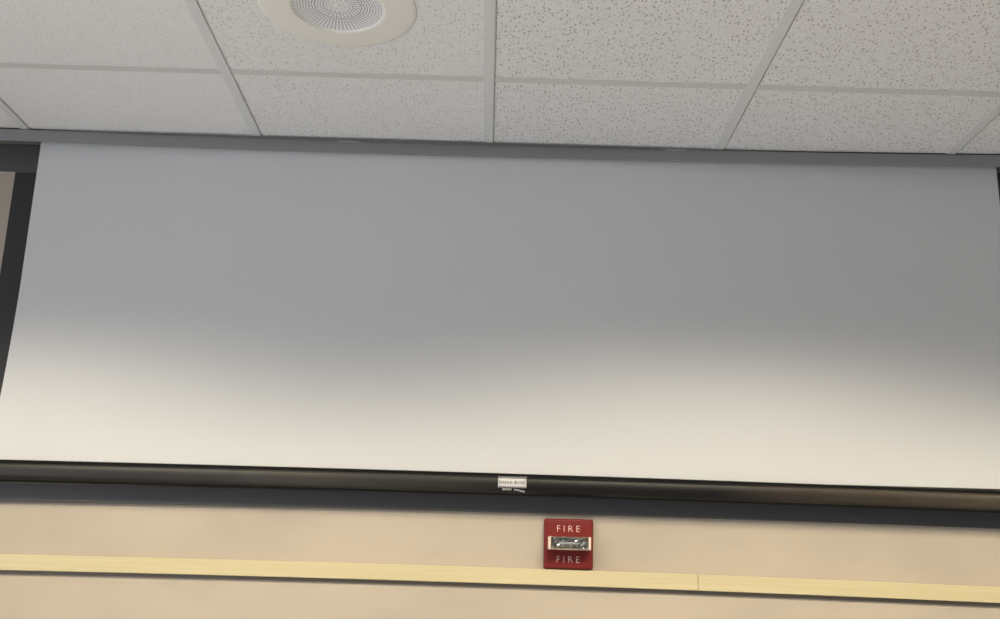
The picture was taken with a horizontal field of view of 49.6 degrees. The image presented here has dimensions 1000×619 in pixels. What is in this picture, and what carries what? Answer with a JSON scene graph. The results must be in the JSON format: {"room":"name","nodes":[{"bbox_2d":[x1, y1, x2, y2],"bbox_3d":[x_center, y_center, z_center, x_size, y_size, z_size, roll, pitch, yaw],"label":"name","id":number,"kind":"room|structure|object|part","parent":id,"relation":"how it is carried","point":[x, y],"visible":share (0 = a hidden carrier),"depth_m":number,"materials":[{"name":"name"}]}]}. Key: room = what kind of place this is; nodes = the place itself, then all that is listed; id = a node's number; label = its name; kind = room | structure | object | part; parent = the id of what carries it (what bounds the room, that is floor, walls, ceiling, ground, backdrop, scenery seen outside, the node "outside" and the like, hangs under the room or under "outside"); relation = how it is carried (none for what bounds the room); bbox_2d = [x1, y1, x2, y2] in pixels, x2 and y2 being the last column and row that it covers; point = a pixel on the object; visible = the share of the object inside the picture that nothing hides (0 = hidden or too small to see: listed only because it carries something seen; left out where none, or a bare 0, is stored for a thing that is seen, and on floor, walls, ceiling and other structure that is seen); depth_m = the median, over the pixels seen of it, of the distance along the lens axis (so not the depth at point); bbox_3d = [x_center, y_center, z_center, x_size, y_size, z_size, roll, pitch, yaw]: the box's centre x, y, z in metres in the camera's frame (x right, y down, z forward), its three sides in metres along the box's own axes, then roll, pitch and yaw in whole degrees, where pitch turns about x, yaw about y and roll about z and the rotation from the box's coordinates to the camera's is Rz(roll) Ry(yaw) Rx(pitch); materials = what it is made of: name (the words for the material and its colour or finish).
{"room":"classroom","nodes":[
{"label":"classroom","id":0,"kind":"room"},
{"bbox_2d":[0,0,999,153],"bbox_3d":[0.187,-1.342,0.116,6.100,0.351,6.232,2,-15,0],"label":"ceiling","id":1,"kind":"structure","parent":0,"point":[891,76],"depth_m":2.48,"materials":[{"name":"white"}]},
{"bbox_2d":[257,0,416,46],"bbox_3d":[-0.332,-0.620,2.217,0.324,0.009,0.324,2,-15,0],"label":"ceiling speaker","id":2,"kind":"object","parent":1,"relation":"attached to","point":[347,23],"visible":1,"depth_m":2.26,"materials":[{"name":"white paint"}]},
{"bbox_2d":[292,0,383,30],"bbox_3d":[-0.332,-0.621,2.217,0.187,0.005,0.187,-9,-18,36],"label":"grille","id":3,"kind":"object","parent":2,"relation":"attached to","point":[307,15],"depth_m":2.25,"materials":[{"name":"grey metal"}]},
{"bbox_2d":[0,127,999,512],"bbox_3d":[0.050,0.007,2.752,3.060,0.948,0.093,2,-15,0],"label":"projector screen","id":4,"kind":"object","parent":1,"relation":"hanging from","point":[803,328],"visible":0.99,"depth_m":2.76,"materials":[{"name":"grey fabric"}]},
{"bbox_2d":[0,142,999,618],"bbox_3d":[0.110,0.744,2.709,6.100,3.057,0.150,2,-15,0],"label":"wall","id":5,"kind":"structure","parent":0,"point":[960,556],"depth_m":2.66,"materials":[{"name":"beige paint"}]},
{"bbox_2d":[0,554,697,593],"bbox_3d":[-0.727,0.636,2.640,2.420,0.053,0.015,2,-15,0],"label":"trim","id":6,"kind":"structure","parent":5,"relation":"attached to","point":[9,563],"depth_m":2.64,"materials":[{"name":"beige wood"}]},
{"bbox_2d":[0,144,999,528],"bbox_3d":[0.053,0.055,2.807,4.650,0.955,0.011,2,-15,0],"label":"panel board","id":7,"kind":"object","parent":5,"relation":"attached to","point":[18,162],"visible":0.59,"depth_m":2.69,"materials":[{"name":"grey metal"}]},
{"bbox_3d":[-1.759,0.017,2.792,0.904,0.820,0.008,2,-15,0],"label":"tan panel","id":8,"kind":"part","parent":7,"relation":"part of","materials":[{"name":"beige"}]},
{"bbox_3d":[0.065,-0.367,2.920,4.650,0.080,0.010,2,-15,0],"label":"rail","id":9,"kind":"part","parent":7,"relation":"part of","materials":[{"name":"grey metal"}]},
{"bbox_3d":[0.042,0.490,2.692,4.650,0.055,0.010,2,-15,0],"label":"rail","id":10,"kind":"part","parent":7,"relation":"part of","materials":[{"name":"grey metal"}]},
{"bbox_3d":[0.048,0.068,2.805,2.480,0.820,0.008,2,-15,0],"label":"tan panel","id":11,"kind":"part","parent":7,"relation":"part of","materials":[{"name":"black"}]},
{"bbox_2d":[543,518,592,569],"bbox_3d":[0.169,0.573,2.648,0.121,0.121,0.056,2,-15,0],"label":"fire alarm strobe","id":12,"kind":"object","parent":5,"relation":"attached to","point":[568,543],"visible":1,"depth_m":2.65,"materials":[{"name":"red plastic"}]},
{"bbox_2d":[697,575,999,606],"bbox_3d":[1.173,0.704,2.649,1.378,0.070,0.015,2,-15,0],"label":"trim","id":13,"kind":"structure","parent":5,"relation":"attached to","point":[707,584],"depth_m":2.64,"materials":[{"name":"beige wood"}]}
]}

